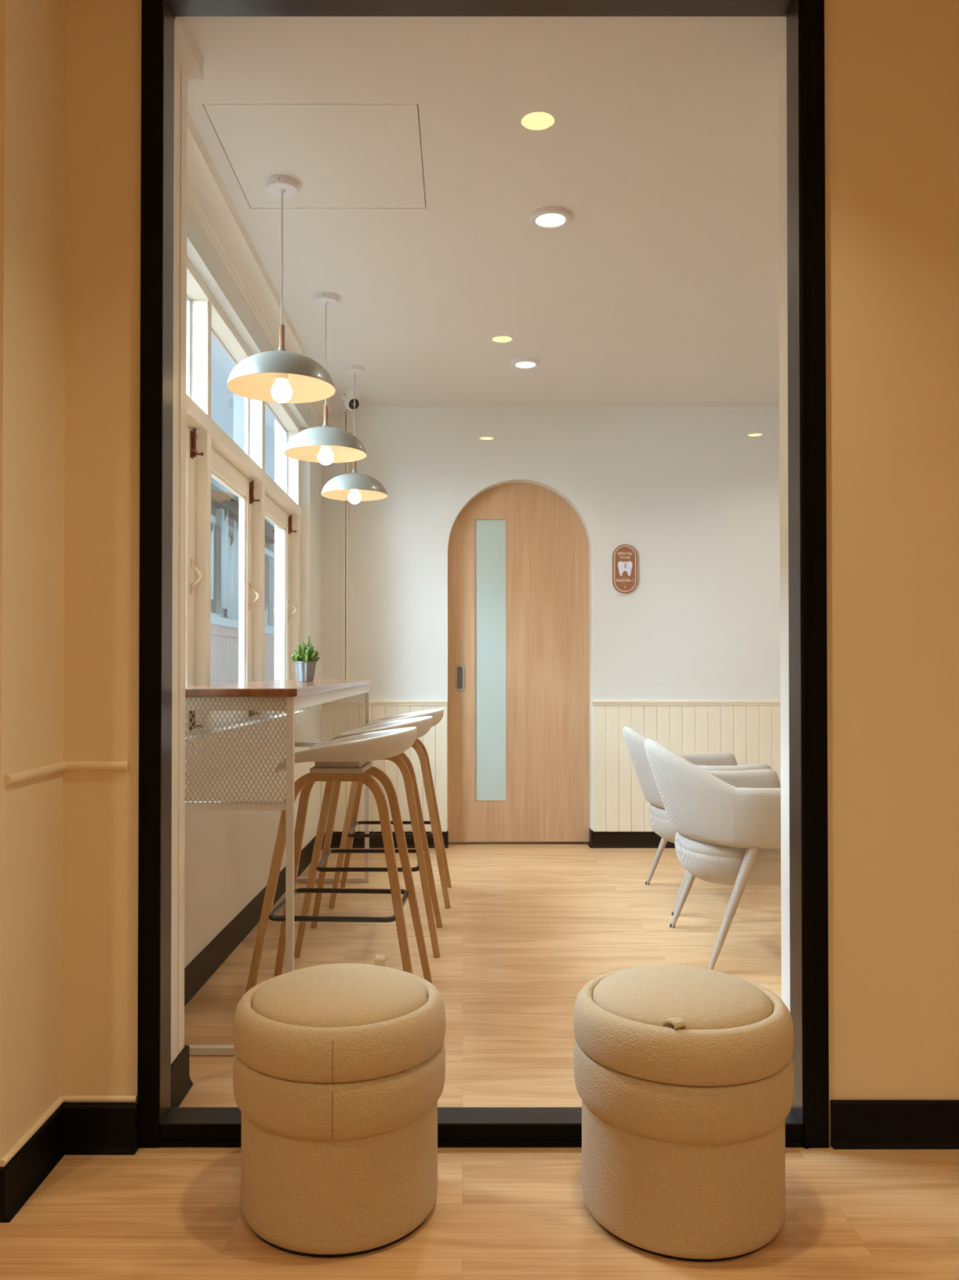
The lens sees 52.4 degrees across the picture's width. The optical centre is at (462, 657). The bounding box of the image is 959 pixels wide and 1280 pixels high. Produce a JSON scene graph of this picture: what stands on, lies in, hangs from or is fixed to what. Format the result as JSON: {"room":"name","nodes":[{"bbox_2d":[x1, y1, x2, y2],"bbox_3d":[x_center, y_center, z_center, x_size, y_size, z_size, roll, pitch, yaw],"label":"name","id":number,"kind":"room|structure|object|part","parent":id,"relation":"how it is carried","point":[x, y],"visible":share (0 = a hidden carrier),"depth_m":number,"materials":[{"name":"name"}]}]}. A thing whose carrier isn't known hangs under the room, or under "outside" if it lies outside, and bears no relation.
{"room":"dental clinic","nodes":[
{"label":"dental clinic","id":0,"kind":"room"},
{"bbox_2d":[0,0,66,1159],"bbox_3d":[-1.563,-0.235,2.115,1.274,2.718,0.315,0,-1,0],"label":"wall","id":1,"kind":"structure","parent":0,"point":[33,33],"depth_m":2.08,"materials":[{"name":"beige paint"}]},
{"bbox_2d":[0,1103,64,1222],"bbox_3d":[-0.914,1.071,2.081,0.029,0.104,0.295,0,-1,0],"label":"baseboard","id":2,"kind":"object","parent":1,"relation":"attached to","point":[28,1169],"visible":0.96,"depth_m":2.05,"materials":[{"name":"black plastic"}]},
{"bbox_2d":[4,761,66,786],"bbox_3d":[-0.924,0.250,2.112,0.022,0.022,0.286,0,-1,0],"label":"rail","id":3,"kind":"object","parent":1,"relation":"attached to","point":[20,776],"visible":1,"depth_m":2.08,"materials":[{"name":"beige paint"}]},
{"bbox_2d":[62,0,141,1102],"bbox_3d":[-1.468,-0.232,2.420,1.465,2.718,0.315,0,-1,0],"label":"wall","id":4,"kind":"structure","parent":0,"point":[101,600],"depth_m":2.26,"materials":[{"name":"beige paint"}]},
{"bbox_2d":[0,1095,137,1166],"bbox_3d":[-0.840,1.014,2.097,0.180,0.015,0.300,0,-1,0],"label":"trim","id":5,"kind":"structure","parent":4,"relation":"attached to","point":[32,1131],"depth_m":2.20,"materials":[{"name":"beige paint"}]},
{"bbox_2d":[61,1102,138,1155],"bbox_3d":[-0.846,1.073,2.217,0.208,0.104,0.029,0,-1,0],"label":"baseboard","id":6,"kind":"structure","parent":4,"relation":"attached to","point":[87,1128],"depth_m":2.21,"materials":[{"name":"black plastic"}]},
{"bbox_2d":[170,53,186,1064],"bbox_3d":[-0.736,-0.232,2.457,0.004,2.718,0.243,0,-1,0],"label":"trim","id":7,"kind":"structure","parent":4,"relation":"attached to","point":[176,265],"depth_m":2.50,"materials":[{"name":"white paint"}]},
{"bbox_2d":[173,16,203,81],"bbox_3d":[-0.713,-1.563,2.471,0.046,0.054,0.244,0,-1,0],"label":"trim","id":8,"kind":"structure","parent":4,"relation":"attached to","point":[186,51],"depth_m":2.48,"materials":[{"name":"paint"}]},
{"bbox_2d":[186,110,333,426],"bbox_3d":[-0.841,-1.500,4.279,0.088,0.140,3.475,0,-1,0],"label":"crown molding","id":9,"kind":"structure","parent":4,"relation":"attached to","point":[208,198],"depth_m":3.57,"materials":[{"name":"white paint"}]},
{"bbox_2d":[65,0,829,1148],"bbox_3d":[-0.042,-0.231,2.288,1.768,2.712,0.089,0,-1,0],"label":"door frame","id":10,"kind":"structure","parent":4,"relation":"in","point":[161,1124],"depth_m":2.25,"materials":[{"name":"black metal"}]},
{"bbox_3d":[0.043,1.117,2.237,1.478,0.011,0.007,0,-1,0],"label":"sill rail","id":11,"kind":"part","parent":10,"relation":"part of","materials":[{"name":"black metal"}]},
{"bbox_3d":[0.043,1.099,2.278,1.480,0.053,0.079,0,-1,0],"label":"sill rail","id":12,"kind":"part","parent":10,"relation":"part of","materials":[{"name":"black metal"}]},
{"bbox_2d":[170,1044,193,1106],"bbox_3d":[-0.725,1.075,2.449,0.024,0.104,0.253,0,-1,0],"label":"baseboard","id":13,"kind":"structure","parent":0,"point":[181,1083],"depth_m":2.49,"materials":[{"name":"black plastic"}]},
{"bbox_2d":[186,204,308,426],"bbox_3d":[-0.948,-1.448,4.284,0.145,0.245,3.485,0,-1,0],"label":"lintel","id":14,"kind":"object","parent":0,"point":[201,253],"visible":0.14,"depth_m":3.63,"materials":[{"name":"white paint"}]},
{"bbox_2d":[184,710,320,968],"bbox_3d":[-0.946,0.725,4.260,0.148,0.845,3.485,0,-1,0],"label":"wall","id":15,"kind":"structure","parent":0,"point":[228,853],"depth_m":3.88,"materials":[{"name":"white paint"}]},
{"bbox_2d":[186,256,301,733],"bbox_3d":[-0.960,-0.527,4.036,0.089,1.608,3.000,0,-1,0],"label":"window","id":16,"kind":"structure","parent":15,"relation":"in","point":[206,313],"depth_m":3.81,"materials":[{"name":"white paint"}]},
{"bbox_2d":[186,295,191,397],"bbox_3d":[-0.991,-1.091,3.066,0.014,0.422,0.907,0,-1,0],"label":"window","id":17,"kind":"structure","parent":16,"relation":"attached to","point":[188,300],"depth_m":3.51,"materials":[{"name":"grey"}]},
{"bbox_2d":[185,425,203,733],"bbox_3d":[-0.963,-0.278,3.057,0.085,1.081,0.901,0,-1,0],"label":"window","id":18,"kind":"structure","parent":16,"relation":"attached to","point":[191,437],"depth_m":3.45,"materials":[{"name":"white paint"}]},
{"bbox_3d":[-0.985,-0.278,3.057,0.040,1.081,0.901,0,-1,0],"label":"sash","id":19,"kind":"part","parent":18,"relation":"part of","materials":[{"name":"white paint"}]},
{"bbox_3d":[-0.944,-0.289,3.455,0.048,0.125,0.014,0,-1,0],"label":"handle","id":20,"kind":"part","parent":18,"relation":"part of","materials":[{"name":"beige"}]},
{"bbox_2d":[211,328,248,454],"bbox_3d":[-0.991,-1.080,4.021,0.014,0.422,0.906,0,-1,0],"label":"window","id":21,"kind":"structure","parent":16,"relation":"attached to","point":[214,335],"depth_m":4.46,"materials":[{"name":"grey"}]},
{"bbox_2d":[210,447,259,728],"bbox_3d":[-0.963,-0.268,4.012,0.085,1.081,0.900,0,-1,0],"label":"window","id":22,"kind":"structure","parent":16,"relation":"attached to","point":[222,471],"depth_m":4.37,"materials":[{"name":"white paint"}]},
{"bbox_3d":[-0.944,-0.279,4.410,0.048,0.125,0.014,0,-1,0],"label":"handle","id":23,"kind":"part","parent":22,"relation":"part of","materials":[{"name":"beige"}]},
{"bbox_2d":[265,401,287,493],"bbox_3d":[-0.991,-1.069,5.000,0.014,0.422,0.925,0,-1,0],"label":"window","id":24,"kind":"structure","parent":16,"relation":"attached to","point":[267,406],"depth_m":5.45,"materials":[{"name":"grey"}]},
{"bbox_2d":[264,494,296,715],"bbox_3d":[-0.963,-0.257,4.991,0.085,1.081,0.919,0,-1,0],"label":"window","id":25,"kind":"structure","parent":16,"relation":"attached to","point":[273,513],"depth_m":5.36,"materials":[{"name":"white paint"}]},
{"bbox_3d":[-0.944,-0.268,5.398,0.048,0.125,0.014,0,-1,0],"label":"handle","id":26,"kind":"part","parent":25,"relation":"part of","materials":[{"name":"beige"}]},
{"bbox_2d":[184,835,323,1006],"bbox_3d":[-0.896,1.095,4.250,0.024,0.104,3.474,0,-1,1],"label":"baseboard","id":27,"kind":"structure","parent":15,"relation":"attached to","point":[200,970],"depth_m":3.76,"materials":[{"name":"black plastic"}]},
{"bbox_2d":[185,706,322,745],"bbox_3d":[-0.951,0.291,4.260,0.178,0.023,3.475,0,-1,0],"label":"window sill","id":28,"kind":"structure","parent":15,"relation":"on","point":[280,716],"depth_m":4.05,"materials":[{"name":"white paint"}]},
{"bbox_2d":[274,419,283,679],"bbox_3d":[0.500,-0.190,6.228,3.400,2.718,0.050,0,-1,0],"label":"wall","id":29,"kind":"structure","parent":0,"point":[278,438],"depth_m":6.21,"materials":[{"name":"white paint"}]},
{"bbox_2d":[283,408,321,709],"bbox_3d":[-0.944,-0.629,5.772,0.152,1.850,0.490,0,-1,0],"label":"wall pier","id":30,"kind":"object","parent":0,"point":[310,472],"visible":0.29,"depth_m":5.59,"materials":[{"name":"white paint"}]},
{"bbox_2d":[321,404,346,700],"bbox_3d":[-0.807,-0.646,5.989,0.185,1.811,0.042,0,-1,0],"label":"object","id":31,"kind":"structure","parent":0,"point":[331,509],"depth_m":6.00,"materials":[{"name":"white paint"}]},
{"bbox_2d":[0,841,958,1279],"bbox_3d":[0.600,1.157,1.537,5.600,0.080,9.500,0,-1,0],"label":"floor","id":32,"kind":"structure","parent":0,"point":[526,926],"depth_m":2.17,"materials":[{"name":"brown wood"}]},
{"bbox_2d":[185,679,371,1055],"bbox_3d":[-0.688,0.622,3.896,0.435,1.044,2.275,0,-1,0],"label":"bar table","id":33,"kind":"object","parent":32,"relation":"on","point":[288,695],"visible":0.69,"depth_m":2.77,"materials":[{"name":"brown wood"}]},
{"bbox_3d":[-0.691,0.423,2.781,0.376,0.023,0.021,0,-1,0],"label":"rail","id":34,"kind":"part","parent":33,"relation":"part of","materials":[{"name":"beige"}]},
{"bbox_3d":[-0.691,0.265,2.771,0.378,0.303,0.003,0,-1,0],"label":"panel","id":35,"kind":"part","parent":33,"relation":"part of","materials":[{"name":"white metal"}]},
{"bbox_3d":[-0.691,0.131,2.784,0.376,0.040,0.021,0,-1,0],"label":"apron rail","id":36,"kind":"part","parent":33,"relation":"part of","materials":[{"name":"beige metal"}]},
{"bbox_3d":[-0.492,0.621,2.779,0.021,1.020,0.021,0,-1,0],"label":"leg","id":37,"kind":"part","parent":33,"relation":"part of","materials":[{"name":"beige metal"}]},
{"bbox_2d":[290,635,319,681],"bbox_3d":[-0.664,0.004,4.100,0.119,0.193,0.117,0,-1,10],"label":"potted plant","id":38,"kind":"object","parent":33,"relation":"on","point":[305,661],"visible":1,"depth_m":4.07,"materials":[{"name":"green plant"}]},
{"bbox_3d":[-0.662,0.058,4.100,0.095,0.085,0.095,0,-1,0],"label":"pot","id":39,"kind":"part","parent":38,"relation":"part of","materials":[{"name":"silver metal"}]},
{"bbox_3d":[-0.691,0.448,5.018,0.376,0.023,0.021,0,-1,0],"label":"rail","id":40,"kind":"part","parent":33,"relation":"part of","materials":[{"name":"beige metal"}]},
{"bbox_3d":[-0.691,0.290,5.008,0.378,0.303,0.003,0,-1,0],"label":"panel","id":41,"kind":"part","parent":33,"relation":"part of","materials":[{"name":"white metal"}]},
{"bbox_3d":[-0.492,0.646,5.016,0.021,1.020,0.021,0,-1,0],"label":"leg","id":42,"kind":"part","parent":33,"relation":"part of","materials":[{"name":"beige metal"}]},
{"bbox_2d":[244,726,432,993],"bbox_3d":[-0.395,0.684,3.193,0.559,0.910,0.456,0,-1,3],"label":"bar stool","id":43,"kind":"object","parent":32,"relation":"on","point":[345,758],"visible":0.92,"depth_m":3.07,"materials":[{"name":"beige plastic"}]},
{"bbox_3d":[-0.543,0.750,3.043,0.280,0.775,0.138,0,-1,3],"label":"leg","id":44,"kind":"part","parent":43,"relation":"part of","materials":[{"name":"brown wood"}]},
{"bbox_3d":[-0.535,0.753,3.339,0.310,0.775,0.065,0,-1,28],"label":"leg","id":45,"kind":"part","parent":43,"relation":"part of","materials":[{"name":"brown wood"}]},
{"bbox_3d":[-0.395,0.348,3.196,0.168,0.040,0.224,0,-1,3],"label":"seat mount","id":46,"kind":"part","parent":43,"relation":"part of","materials":[{"name":"beige plastic"}]},
{"bbox_3d":[-0.380,0.302,3.196,0.462,0.150,0.458,0,-1,3],"label":"seat","id":47,"kind":"part","parent":43,"relation":"part of","materials":[{"name":"beige plastic"}]},
{"bbox_3d":[-0.255,0.750,3.045,0.310,0.775,0.065,0,-1,28],"label":"leg","id":48,"kind":"part","parent":43,"relation":"part of","materials":[{"name":"brown wood"}]},
{"bbox_3d":[-0.241,0.753,3.323,0.310,0.775,0.065,0,-1,-22],"label":"leg","id":49,"kind":"part","parent":43,"relation":"part of","materials":[{"name":"brown wood"}]},
{"bbox_2d":[232,954,445,1257],"bbox_3d":[-0.252,0.889,2.008,0.434,0.466,0.435,0,-1,0],"label":"ottoman","id":50,"kind":"object","parent":32,"relation":"on","point":[339,1069],"visible":1,"depth_m":1.84,"materials":[{"name":"beige fabric"}]},
{"bbox_2d":[251,963,427,1027],"bbox_3d":[-0.252,0.687,2.010,0.359,0.062,0.359,0,-1,0],"label":"cushion","id":51,"kind":"object","parent":50,"relation":"on","point":[335,995],"depth_m":1.92,"materials":[{"name":"beige fabric"}]},
{"bbox_3d":[-0.252,1.117,2.006,0.376,0.012,0.376,0,-1,0],"label":"plate","id":52,"kind":"part","parent":50,"relation":"part of","materials":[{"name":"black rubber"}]},
{"bbox_2d":[293,715,442,957],"bbox_3d":[-0.365,0.692,3.933,0.559,0.910,0.456,0,-1,0],"label":"bar stool","id":53,"kind":"object","parent":32,"relation":"on","point":[423,724],"visible":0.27,"depth_m":3.79,"materials":[{"name":"brown wood"}]},
{"bbox_3d":[-0.512,0.758,3.792,0.310,0.775,0.065,0,-1,-25],"label":"leg","id":54,"kind":"part","parent":53,"relation":"part of","materials":[{"name":"brown wood"}]},
{"bbox_3d":[-0.512,0.761,4.071,0.310,0.775,0.065,0,-1,25],"label":"leg","id":55,"kind":"part","parent":53,"relation":"part of","materials":[{"name":"brown wood"}]},
{"bbox_3d":[-0.350,0.311,3.937,0.462,0.150,0.458,0,-1,0],"label":"seat","id":56,"kind":"part","parent":53,"relation":"part of","materials":[{"name":"beige plastic"}]},
{"bbox_3d":[-0.218,0.758,3.792,0.310,0.775,0.065,0,-1,25],"label":"leg","id":57,"kind":"part","parent":53,"relation":"part of","materials":[{"name":"brown wood"}]},
{"bbox_3d":[-0.218,0.761,4.071,0.310,0.775,0.065,0,-1,-25],"label":"leg","id":58,"kind":"part","parent":53,"relation":"part of","materials":[{"name":"brown wood"}]},
{"bbox_2d":[328,708,451,908],"bbox_3d":[-0.335,0.700,4.692,0.559,0.910,0.456,0,-1,0],"label":"bar stool","id":59,"kind":"object","parent":32,"relation":"on","point":[350,824],"visible":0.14,"depth_m":4.55,"materials":[{"name":"brown wood"}]},
{"bbox_3d":[-0.482,0.766,4.552,0.310,0.775,0.065,0,-1,-25],"label":"leg","id":60,"kind":"part","parent":59,"relation":"part of","materials":[{"name":"brown wood"}]},
{"bbox_3d":[-0.482,0.769,4.831,0.310,0.775,0.065,0,-1,25],"label":"leg","id":61,"kind":"part","parent":59,"relation":"part of","materials":[{"name":"brown wood"}]},
{"bbox_3d":[-0.320,0.319,4.697,0.462,0.150,0.458,0,-1,0],"label":"seat","id":62,"kind":"part","parent":59,"relation":"part of","materials":[{"name":"beige plastic"}]},
{"bbox_3d":[-0.188,0.766,4.552,0.310,0.775,0.065,0,-1,25],"label":"leg","id":63,"kind":"part","parent":59,"relation":"part of","materials":[{"name":"brown wood"}]},
{"bbox_3d":[-0.188,0.769,4.831,0.310,0.775,0.065,0,-1,-25],"label":"leg","id":64,"kind":"part","parent":59,"relation":"part of","materials":[{"name":"brown wood"}]},
{"bbox_2d":[573,964,794,1262],"bbox_3d":[0.449,0.889,1.996,0.439,0.466,0.439,0,-1,0],"label":"ottoman","id":65,"kind":"object","parent":32,"relation":"on","point":[684,1075],"visible":1,"depth_m":1.82,"materials":[{"name":"beige fabric"}]},
{"bbox_2d":[592,964,773,1029],"bbox_3d":[0.449,0.687,1.998,0.359,0.062,0.359,0,-1,0],"label":"cushion","id":66,"kind":"object","parent":65,"relation":"on","point":[655,997],"depth_m":1.91,"materials":[{"name":"beige fabric"}]},
{"bbox_3d":[0.449,1.116,1.994,0.376,0.012,0.376,0,-1,0],"label":"plate","id":67,"kind":"part","parent":65,"relation":"part of","materials":[{"name":"black rubber"}]},
{"bbox_2d":[622,726,771,915],"bbox_3d":[1.143,0.741,4.652,0.754,0.829,0.660,0,-1,0],"label":"armchair","id":68,"kind":"object","parent":32,"relation":"on","point":[659,820],"visible":0.25,"depth_m":4.56,"materials":[{"name":"fabric"}]},
{"bbox_3d":[1.033,0.922,4.943,0.204,0.473,0.056,0,-1,3],"label":"leg","id":69,"kind":"part","parent":68,"relation":"part of","materials":[{"name":"beige metal"}]},
{"bbox_3d":[0.917,0.513,4.655,0.302,0.373,0.606,0,-1,0],"label":"backrest","id":70,"kind":"part","parent":68,"relation":"part of","materials":[{"name":"fabric"}]},
{"bbox_3d":[1.153,0.774,4.652,0.505,0.185,0.524,0,-1,0],"label":"seat","id":71,"kind":"part","parent":68,"relation":"part of","materials":[{"name":"fabric"}]},
{"bbox_3d":[1.033,0.915,4.357,0.204,0.473,0.056,0,-1,-3],"label":"leg","id":72,"kind":"part","parent":68,"relation":"part of","materials":[{"name":"beige metal"}]},
{"bbox_3d":[1.219,0.592,4.942,0.365,0.222,0.082,0,-1,0],"label":"armrest","id":73,"kind":"part","parent":68,"relation":"part of","materials":[{"name":"fabric"}]},
{"bbox_3d":[1.219,0.586,4.365,0.365,0.222,0.082,0,-1,0],"label":"armrest","id":74,"kind":"part","parent":68,"relation":"part of","materials":[{"name":"fabric"}]},
{"bbox_2d":[644,738,781,969],"bbox_3d":[1.093,0.732,3.832,0.754,0.829,0.660,0,-1,0],"label":"armchair","id":75,"kind":"object","parent":32,"relation":"on","point":[727,824],"visible":0.73,"depth_m":3.60,"materials":[{"name":"fabric"}]},
{"bbox_3d":[0.983,0.913,4.123,0.204,0.473,0.056,0,-1,3],"label":"leg","id":76,"kind":"part","parent":75,"relation":"part of","materials":[{"name":"beige metal"}]},
{"bbox_3d":[0.867,0.504,3.835,0.302,0.373,0.606,0,-1,0],"label":"backrest","id":77,"kind":"part","parent":75,"relation":"part of","materials":[{"name":"fabric"}]},
{"bbox_3d":[1.103,0.765,3.832,0.505,0.185,0.524,0,-1,0],"label":"seat","id":78,"kind":"part","parent":75,"relation":"part of","materials":[{"name":"fabric"}]},
{"bbox_3d":[0.983,0.906,3.537,0.204,0.473,0.056,0,-1,-3],"label":"leg","id":79,"kind":"part","parent":75,"relation":"part of","materials":[{"name":"beige metal"}]},
{"bbox_3d":[1.169,0.583,4.122,0.365,0.222,0.082,0,-1,0],"label":"armrest","id":80,"kind":"part","parent":75,"relation":"part of","materials":[{"name":"fabric"}]},
{"bbox_3d":[1.169,0.577,3.545,0.365,0.222,0.082,0,-1,0],"label":"armrest","id":81,"kind":"part","parent":75,"relation":"part of","materials":[{"name":"fabric"}]},
{"bbox_2d":[184,16,786,407],"bbox_3d":[1.190,-1.610,4.333,4.420,0.080,3.970,0,-1,0],"label":"ceiling","id":82,"kind":"structure","parent":0,"point":[658,136],"depth_m":3.47,"materials":[{"name":"paint"}]},
{"bbox_2d":[226,174,335,403],"bbox_3d":[-0.601,-1.215,3.239,0.355,0.735,0.355,0,-1,0],"label":"pendant lamp","id":83,"kind":"object","parent":82,"relation":"hanging from","point":[282,375],"visible":1,"depth_m":3.23,"materials":[{"name":"white plastic"}]},
{"bbox_3d":[-0.601,-0.962,3.236,0.355,0.136,0.355,0,-1,0],"label":"lamp shade","id":84,"kind":"part","parent":83,"relation":"part of","materials":[{"name":"white metal"}]},
{"bbox_2d":[275,373,288,380],"bbox_3d":[-0.601,-0.962,3.236,0.044,0.077,0.044,0,-1,0],"label":"bulb socket","id":85,"kind":"object","parent":83,"relation":"attached to","point":[278,376],"depth_m":3.22,"materials":[{"name":"white plastic"}]},
{"bbox_3d":[-0.601,-0.888,3.235,0.070,0.080,0.070,0,-1,0],"label":"bulb","id":86,"kind":"part","parent":83,"relation":"part of","materials":[{"name":"white glass"}]},
{"bbox_3d":[-0.601,-1.065,3.237,0.018,0.086,0.018,0,-1,0],"label":"stem","id":87,"kind":"part","parent":83,"relation":"part of","materials":[{"name":"brown wood"}]},
{"bbox_3d":[-0.601,-1.328,3.240,0.005,0.448,0.005,0,-1,22],"label":"cord","id":88,"kind":"part","parent":83,"relation":"part of","materials":[{"name":"grey plastic"}]},
{"bbox_2d":[204,104,425,208],"bbox_3d":[-0.436,-1.594,3.107,0.613,0.020,0.627,0,-1,0],"label":"access hatch","id":89,"kind":"object","parent":82,"relation":"attached to","point":[339,156],"visible":0.86,"depth_m":3.05,"materials":[{"name":"paint"}]},
{"bbox_2d":[284,292,366,465],"bbox_3d":[-0.594,-1.204,4.229,0.355,0.735,0.355,0,-1,0],"label":"pendant lamp","id":90,"kind":"object","parent":82,"relation":"hanging from","point":[326,445],"visible":1,"depth_m":4.20,"materials":[{"name":"white metal"}]},
{"bbox_3d":[-0.594,-0.951,4.226,0.355,0.136,0.355,0,-1,0],"label":"lamp shade","id":91,"kind":"part","parent":90,"relation":"part of","materials":[{"name":"white metal"}]},
{"bbox_3d":[-0.594,-1.317,4.230,0.005,0.448,0.005,0,-1,-22],"label":"cord","id":92,"kind":"part","parent":90,"relation":"part of","materials":[{"name":"grey plastic"}]},
{"bbox_3d":[-0.594,-0.877,4.225,0.070,0.080,0.070,0,-1,0],"label":"bulb","id":93,"kind":"part","parent":90,"relation":"part of","materials":[{"name":"white glass"}]},
{"bbox_3d":[-0.594,-1.054,4.227,0.018,0.086,0.018,0,-1,0],"label":"stem","id":94,"kind":"part","parent":90,"relation":"part of","materials":[{"name":"brown wood"}]},
{"bbox_2d":[340,390,361,410],"bbox_3d":[-0.655,-1.503,5.717,0.120,0.104,0.120,0,-1,0],"label":"security camera","id":95,"kind":"object","parent":82,"relation":"attached to","point":[347,396],"visible":0.94,"depth_m":5.68,"materials":[{"name":"white plastic"}]},
{"bbox_2d":[320,364,387,503],"bbox_3d":[-0.580,-1.193,5.229,0.355,0.735,0.355,0,-1,0],"label":"pendant lamp","id":96,"kind":"object","parent":82,"relation":"hanging from","point":[354,487],"visible":0.98,"depth_m":5.19,"materials":[{"name":"white metal"}]},
{"bbox_3d":[-0.580,-1.043,5.227,0.018,0.086,0.018,0,-1,0],"label":"stem","id":97,"kind":"part","parent":96,"relation":"part of","materials":[{"name":"brown wood"}]},
{"bbox_3d":[-0.580,-0.940,5.226,0.355,0.136,0.355,0,-1,0],"label":"lamp shade","id":98,"kind":"part","parent":96,"relation":"part of","materials":[{"name":"white metal"}]},
{"bbox_3d":[-0.580,-0.866,5.225,0.070,0.080,0.070,0,-1,0],"label":"bulb","id":99,"kind":"part","parent":96,"relation":"part of","materials":[{"name":"white glass"}]},
{"bbox_3d":[-0.580,-1.306,5.230,0.005,0.448,0.005,0,-1,-22],"label":"cord","id":100,"kind":"part","parent":96,"relation":"part of","materials":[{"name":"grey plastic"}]},
{"bbox_2d":[511,357,539,369],"bbox_3d":[0.332,-1.552,5.138,0.152,0.021,0.152,0,-1,0],"label":"recessed light","id":101,"kind":"object","parent":82,"relation":"in","point":[522,363],"visible":1,"depth_m":5.13,"materials":[{"name":"white plastic"}]},
{"bbox_2d":[529,206,572,230],"bbox_3d":[0.315,-1.571,3.482,0.152,0.021,0.152,0,-1,0],"label":"recessed light","id":102,"kind":"object","parent":82,"relation":"in","point":[548,218],"visible":1,"depth_m":3.47,"materials":[{"name":"white plastic"}]},
{"bbox_2d":[345,407,780,830],"bbox_3d":[0.990,-0.191,6.072,4.020,2.718,0.140,0,-1,0],"label":"wall","id":103,"kind":"structure","parent":0,"point":[695,491],"depth_m":6.01,"materials":[{"name":"white paint"}]},
{"bbox_2d":[342,411,349,700],"bbox_3d":[-0.718,-0.628,5.997,0.035,1.776,0.024,0,-1,0],"label":"trim","id":104,"kind":"structure","parent":103,"relation":"attached to","point":[345,415],"depth_m":5.99,"materials":[{"name":"white paint"}]},
{"bbox_2d":[320,706,447,833],"bbox_3d":[-0.483,0.680,5.988,0.777,0.793,0.015,0,-1,0],"label":"panelling","id":105,"kind":"object","parent":103,"relation":"attached to","point":[435,741],"visible":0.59,"depth_m":5.98,"materials":[{"name":"beige paint"}]},
{"bbox_2d":[321,699,447,706],"bbox_3d":[-0.483,0.277,5.984,0.778,0.035,0.026,0,-1,0],"label":"chair rail","id":106,"kind":"object","parent":103,"relation":"attached to","point":[371,702],"visible":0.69,"depth_m":5.98,"materials":[{"name":"beige paint"}]},
{"bbox_2d":[322,830,448,848],"bbox_3d":[-0.484,1.115,5.978,0.792,0.104,0.024,0,-1,0],"label":"baseboard","id":107,"kind":"structure","parent":103,"relation":"attached to","point":[358,842],"depth_m":5.98,"materials":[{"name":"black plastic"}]},
{"bbox_2d":[448,482,590,841],"bbox_3d":[0.353,-0.051,6.116,1.120,2.402,0.041,0,-1,0],"label":"door","id":108,"kind":"structure","parent":103,"relation":"in","point":[519,687],"depth_m":6.10,"materials":[{"name":"brown wood"}]},
{"bbox_3d":[-0.016,0.125,6.097,0.062,0.176,0.006,0,-1,0],"label":"handle","id":109,"kind":"part","parent":108,"relation":"part of","materials":[{"name":"silver metal"}]},
{"bbox_2d":[587,827,592,848],"bbox_3d":[0.791,1.115,6.032,0.017,0.104,0.112,0,-1,0],"label":"baseboard","id":110,"kind":"structure","parent":103,"relation":"in","point":[590,829],"depth_m":6.03,"materials":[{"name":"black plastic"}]},
{"bbox_2d":[612,544,637,593],"bbox_3d":[1.000,-0.548,5.995,0.150,0.300,0.026,0,-1,0],"label":"wall sign","id":111,"kind":"object","parent":103,"relation":"attached to","point":[624,557],"visible":1,"depth_m":5.99,"materials":[{"name":"brown wood"}]},
{"bbox_2d":[591,830,675,848],"bbox_3d":[1.845,1.115,5.978,2.109,0.104,0.024,0,-1,0],"label":"baseboard","id":112,"kind":"structure","parent":103,"relation":"attached to","point":[629,840],"depth_m":5.98,"materials":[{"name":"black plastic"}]},
{"bbox_2d":[592,699,780,706],"bbox_3d":[1.850,0.277,5.984,2.100,0.035,0.026,0,-1,0],"label":"chair rail","id":113,"kind":"object","parent":103,"relation":"attached to","point":[595,702],"visible":0.65,"depth_m":5.98,"materials":[{"name":"beige paint"}]},
{"bbox_2d":[592,706,781,833],"bbox_3d":[1.851,0.680,5.988,2.096,0.793,0.015,0,-1,0],"label":"panelling","id":114,"kind":"object","parent":103,"relation":"attached to","point":[752,734],"visible":0.23,"depth_m":5.98,"materials":[{"name":"beige paint"}]},
{"bbox_2d":[824,0,958,1145],"bbox_3d":[2.121,-0.232,2.416,2.558,2.718,0.307,0,-1,0],"label":"wall","id":115,"kind":"structure","parent":0,"point":[891,67],"depth_m":2.26,"materials":[{"name":"beige paint"}]},
{"bbox_2d":[777,43,790,1012],"bbox_3d":[0.841,-0.232,2.453,0.004,2.718,0.235,0,-1,0],"label":"trim","id":116,"kind":"structure","parent":115,"relation":"attached to","point":[782,61],"depth_m":2.53,"materials":[{"name":"white paint"}]},
{"bbox_2d":[830,1099,958,1149],"bbox_3d":[1.800,1.073,2.239,1.900,0.104,0.022,0,-1,0],"label":"baseboard","id":117,"kind":"structure","parent":115,"relation":"attached to","point":[855,1124],"depth_m":2.24,"materials":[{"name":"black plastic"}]},
{"label":"outside","id":118,"kind":"structure","parent":0,"visible":0},
{"bbox_3d":[-6.600,1.426,17.985,10.800,0.150,44.000,0,-1,0],"label":"pavement","id":119,"kind":"object","parent":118,"visible":0},
{"bbox_2d":[210,476,274,684],"bbox_3d":[-4.150,-0.850,16.107,0.900,4.460,28.192,0,-1,0],"label":"window","id":120,"kind":"structure","parent":119,"relation":"on","point":[224,504],"depth_m":17.39,"materials":[{"name":"beige"}]}
]}

